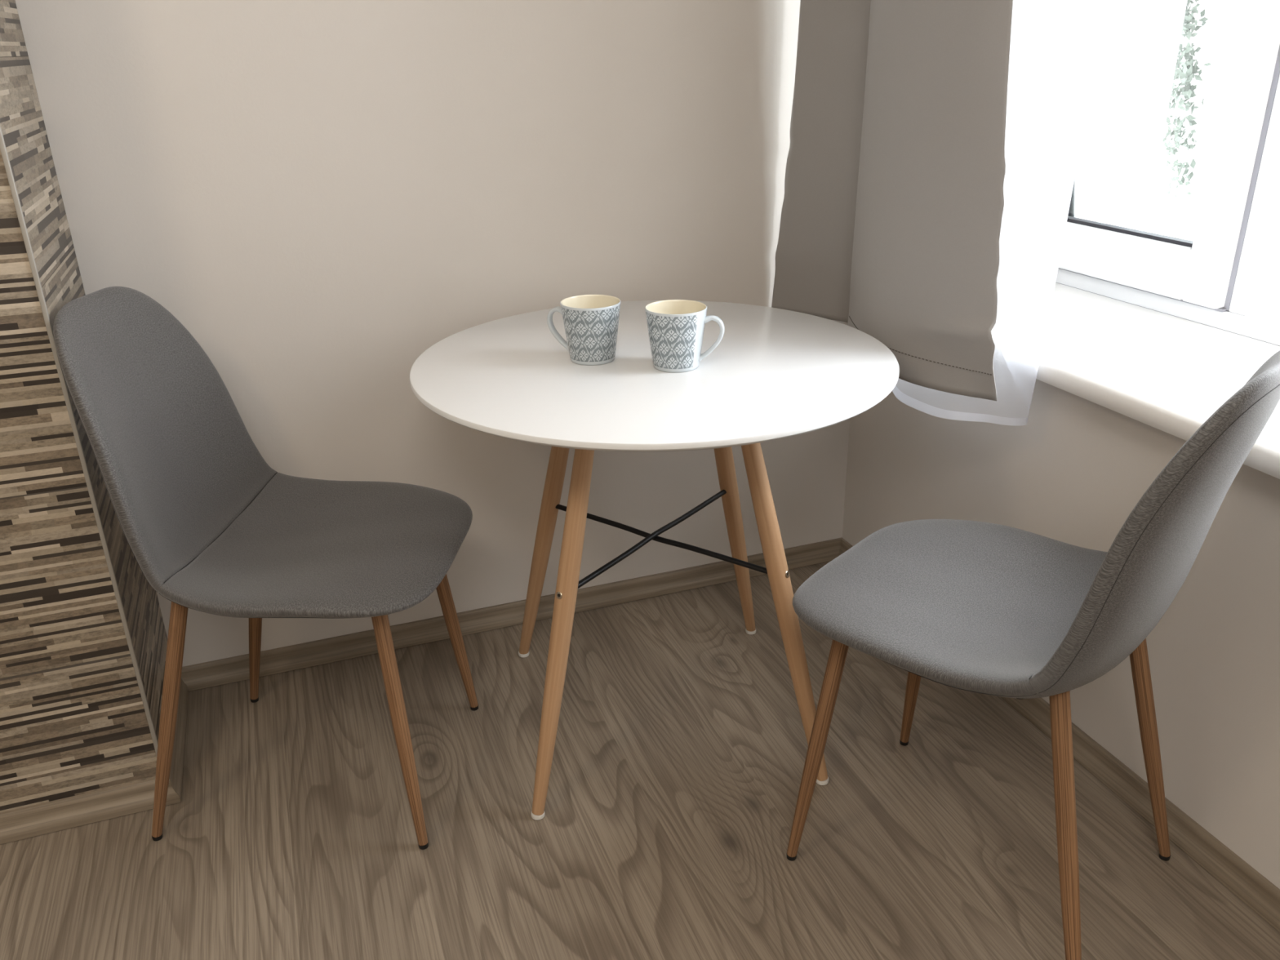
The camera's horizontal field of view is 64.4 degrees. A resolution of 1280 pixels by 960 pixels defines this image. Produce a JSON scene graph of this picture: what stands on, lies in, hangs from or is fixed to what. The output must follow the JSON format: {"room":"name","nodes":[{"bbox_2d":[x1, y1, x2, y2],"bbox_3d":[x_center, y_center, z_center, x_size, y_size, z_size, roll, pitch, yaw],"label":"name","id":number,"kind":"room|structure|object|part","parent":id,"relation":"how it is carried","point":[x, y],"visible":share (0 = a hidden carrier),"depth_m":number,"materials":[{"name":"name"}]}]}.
{"room":"dining room","nodes":[
{"label":"dining room","id":0,"kind":"room"},
{"bbox_2d":[0,0,167,812],"bbox_3d":[-1.944,-0.537,1.158,2.151,2.550,0.503,-9,25,-18],"label":"wall","id":1,"kind":"structure","parent":0,"point":[73,722],"depth_m":1.59,"materials":[{"name":"tile"}]},
{"bbox_2d":[0,125,158,755],"bbox_3d":[-0.850,-0.631,1.265,0.006,2.505,0.006,-9,25,-18],"label":"trim","id":2,"kind":"structure","parent":1,"relation":"attached to","point":[2,146],"depth_m":1.50,"materials":[{"name":"silver metal"}]},
{"bbox_2d":[0,777,180,844],"bbox_3d":[-1.821,0.703,1.432,2.169,0.050,0.018,-9,25,-18],"label":"baseboard","id":3,"kind":"structure","parent":1,"relation":"attached to","point":[55,815],"depth_m":1.72,"materials":[{"name":"brown wood"}]},
{"bbox_2d":[168,679,188,801],"bbox_3d":[-0.873,0.472,1.918,0.018,0.050,0.371,-9,25,-18],"label":"baseboard","id":4,"kind":"structure","parent":1,"relation":"attached to","point":[178,754],"depth_m":1.89,"materials":[{"name":"brown wood"}]},
{"bbox_2d":[14,0,849,666],"bbox_3d":[-0.007,-0.930,1.971,2.109,2.550,0.150,-9,25,-18],"label":"wall","id":5,"kind":"structure","parent":0,"point":[323,194],"depth_m":1.93,"materials":[{"name":"paint"}]},
{"bbox_2d":[181,537,841,691],"bbox_3d":[-0.216,0.289,2.308,1.549,0.050,0.018,-9,25,-18],"label":"baseboard","id":6,"kind":"structure","parent":5,"relation":"attached to","point":[301,655],"depth_m":2.26,"materials":[{"name":"brown wood"}]},
{"bbox_2d":[771,0,1013,400],"bbox_3d":[0.438,-1.036,1.608,0.128,1.705,0.690,-8,24,-16],"label":"curtain","id":7,"kind":"object","parent":5,"relation":"hanging from","point":[893,206],"visible":0.96,"depth_m":1.72,"materials":[{"name":"grey fabric"}]},
{"bbox_2d":[0,560,1279,959],"bbox_3d":[-0.294,1.239,0.288,4.360,0.080,4.450,-9,25,-18],"label":"floor","id":8,"kind":"structure","parent":0,"point":[681,747],"depth_m":1.69,"materials":[{"name":"brown wood"}]},
{"bbox_2d":[53,286,478,849],"bbox_3d":[-0.563,0.124,1.677,0.538,0.869,0.461,1,23,4],"label":"dining chair","id":9,"kind":"object","parent":8,"relation":"on","point":[212,528],"visible":1,"depth_m":1.61,"materials":[{"name":"grey fabric"}]},
{"bbox_3d":[-0.757,-0.080,1.604,0.157,0.428,0.425,1,23,4],"label":"backrest","id":10,"kind":"part","parent":9,"relation":"part of","materials":[{"name":"grey fabric"}]},
{"bbox_3d":[-0.750,0.375,1.622,0.139,0.449,0.025,-10,25,-20],"label":"leg","id":11,"kind":"part","parent":9,"relation":"part of","materials":[{"name":"brown wood"}]},
{"bbox_3d":[-0.726,0.244,1.922,0.139,0.449,0.025,13,27,29],"label":"leg","id":12,"kind":"part","parent":9,"relation":"part of","materials":[{"name":"brown wood"}]},
{"bbox_3d":[-0.504,0.108,1.665,0.418,0.082,0.461,1,23,4],"label":"seat","id":13,"kind":"part","parent":9,"relation":"part of","materials":[{"name":"grey fabric"}]},
{"bbox_3d":[-0.378,0.387,1.601,0.025,0.428,0.083,-17,28,-32],"label":"leg","id":14,"kind":"part","parent":9,"relation":"part of","materials":[{"name":"brown wood"}]},
{"bbox_3d":[-0.354,0.259,1.895,0.025,0.428,0.083,20,31,40],"label":"leg","id":15,"kind":"part","parent":9,"relation":"part of","materials":[{"name":"brown wood"}]},
{"bbox_2d":[408,300,899,820],"bbox_3d":[0.029,0.123,1.840,0.800,0.719,0.800,15,28,33],"label":"dining table","id":16,"kind":"object","parent":8,"relation":"on","point":[773,374],"visible":0.91,"depth_m":1.63,"materials":[{"name":"white paint"}]},
{"bbox_3d":[-0.179,0.076,1.986,0.209,0.688,0.035,15,28,33],"label":"leg","id":17,"kind":"part","parent":16,"relation":"part of","materials":[{"name":"brown wood"}]},
{"bbox_3d":[-0.124,0.218,1.654,0.035,0.688,0.209,15,28,33],"label":"leg","id":18,"kind":"part","parent":16,"relation":"part of","materials":[{"name":"brown wood"}]},
{"bbox_2d":[546,294,621,365],"bbox_3d":[-0.087,-0.245,1.666,0.115,0.097,0.099,-8,24,-15],"label":"mug","id":19,"kind":"object","parent":16,"relation":"on","point":[590,322],"visible":1,"depth_m":1.64,"materials":[{"name":"ceramic"}]},
{"bbox_3d":[-0.133,-0.251,1.686,0.042,0.074,0.020,7,25,18],"label":"handle","id":20,"kind":"part","parent":19,"relation":"part of","materials":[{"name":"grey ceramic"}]},
{"bbox_2d":[644,299,724,372],"bbox_3d":[0.065,-0.231,1.627,0.115,0.097,0.099,-11,25,-22],"label":"mug","id":21,"kind":"object","parent":16,"relation":"on","point":[675,327],"visible":1,"depth_m":1.60,"materials":[{"name":"ceramic"}]},
{"bbox_3d":[0.113,-0.225,1.614,0.042,0.074,0.020,3,24,10],"label":"handle","id":22,"kind":"part","parent":21,"relation":"part of","materials":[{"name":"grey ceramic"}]},
{"bbox_3d":[0.182,0.047,2.034,0.035,0.688,0.209,15,28,33],"label":"leg","id":23,"kind":"part","parent":16,"relation":"part of","materials":[{"name":"brown wood"}]},
{"bbox_3d":[0.238,0.190,1.702,0.209,0.688,0.035,15,28,33],"label":"leg","id":24,"kind":"part","parent":16,"relation":"part of","materials":[{"name":"brown wood"}]},
{"bbox_2d":[786,350,1279,959],"bbox_3d":[0.519,0.201,1.448,0.538,0.869,0.461,18,30,38],"label":"dining chair","id":25,"kind":"object","parent":8,"relation":"on","point":[988,608],"visible":1,"depth_m":1.35,"materials":[{"name":"grey fabric"}]},
{"bbox_3d":[0.271,0.399,1.542,0.083,0.428,0.025,-5,24,-8],"label":"leg","id":26,"kind":"part","parent":25,"relation":"part of","materials":[{"name":"brown wood"}]},
{"bbox_3d":[0.483,0.299,1.762,0.025,0.428,0.083,0,23,2],"label":"leg","id":27,"kind":"part","parent":25,"relation":"part of","materials":[{"name":"brown wood"}]},
{"bbox_3d":[0.473,0.169,1.478,0.418,0.082,0.461,18,30,38],"label":"seat","id":28,"kind":"part","parent":25,"relation":"part of","materials":[{"name":"grey fabric"}]},
{"bbox_3d":[0.550,0.484,1.307,0.025,0.449,0.139,-10,25,-19],"label":"leg","id":29,"kind":"part","parent":25,"relation":"part of","materials":[{"name":"brown wood"}]},
{"bbox_3d":[0.766,0.382,1.532,0.139,0.449,0.025,5,24,13],"label":"leg","id":30,"kind":"part","parent":25,"relation":"part of","materials":[{"name":"brown wood"}]},
{"bbox_3d":[0.658,0.046,1.244,0.157,0.428,0.425,18,30,38],"label":"backrest","id":31,"kind":"part","parent":25,"relation":"part of","materials":[{"name":"grey fabric"}]},
{"bbox_2d":[842,0,1279,888],"bbox_3d":[1.472,-0.251,0.333,0.560,2.550,4.200,-9,25,-18],"label":"wall","id":32,"kind":"structure","parent":0,"point":[1078,467],"depth_m":1.73,"materials":[{"name":"paint"}]},
{"bbox_2d":[838,537,1279,932],"bbox_3d":[1.224,0.939,0.739,0.018,0.050,4.200,-9,25,-18],"label":"baseboard","id":33,"kind":"structure","parent":32,"relation":"attached to","point":[1255,890],"depth_m":1.63,"materials":[{"name":"brown wood"}]},
{"bbox_2d":[991,0,1279,479],"bbox_3d":[1.017,-0.866,1.482,0.710,1.459,1.390,-9,25,-18],"label":"window","id":34,"kind":"structure","parent":32,"relation":"in","point":[1159,331],"depth_m":1.85,"materials":[{"name":"white plastic"}]},
{"bbox_2d":[892,329,1029,426],"bbox_3d":[0.491,-0.992,1.588,0.158,1.772,0.574,-9,25,-18],"label":"sheer curtain","id":35,"kind":"object","parent":34,"relation":"hanging from","point":[914,403],"visible":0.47,"depth_m":1.75,"materials":[{"name":"white fabric"}]},
{"bbox_3d":[0.968,-1.038,1.816,0.004,1.175,0.390,-9,25,-18],"label":"pane","id":36,"kind":"part","parent":34,"relation":"part of","materials":[{"name":"clear glass"}]},
{"bbox_3d":[0.907,-0.193,1.723,0.446,0.037,1.390,-9,25,-18],"label":"sill","id":37,"kind":"part","parent":34,"relation":"part of","materials":[{"name":"white plastic"}]},
{"bbox_3d":[1.121,-0.880,1.500,0.070,1.452,1.280,-9,25,-18],"label":"frame","id":38,"kind":"part","parent":34,"relation":"part of","materials":[{"name":"white plastic"}]},
{"bbox_3d":[0.975,-1.031,1.798,0.063,1.365,0.494,-9,25,-18],"label":"sash","id":39,"kind":"part","parent":34,"relation":"part of","materials":[{"name":"white plastic"}]},
{"bbox_3d":[1.255,-0.916,1.538,0.215,1.420,1.280,-9,25,-18],"label":"frame","id":40,"kind":"part","parent":34,"relation":"part of","materials":[{"name":"white plastic"}]},
{"label":"outside","id":41,"kind":"structure","parent":0,"visible":0},
{"bbox_2d":[1162,0,1211,240],"bbox_3d":[3.907,-1.913,7.272,0.411,6.026,1.726,-10,25,-20],"label":"tree","id":42,"kind":"object","parent":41,"point":[1189,76],"visible":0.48,"depth_m":7.17,"materials":[{"name":"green plant"}]}
]}

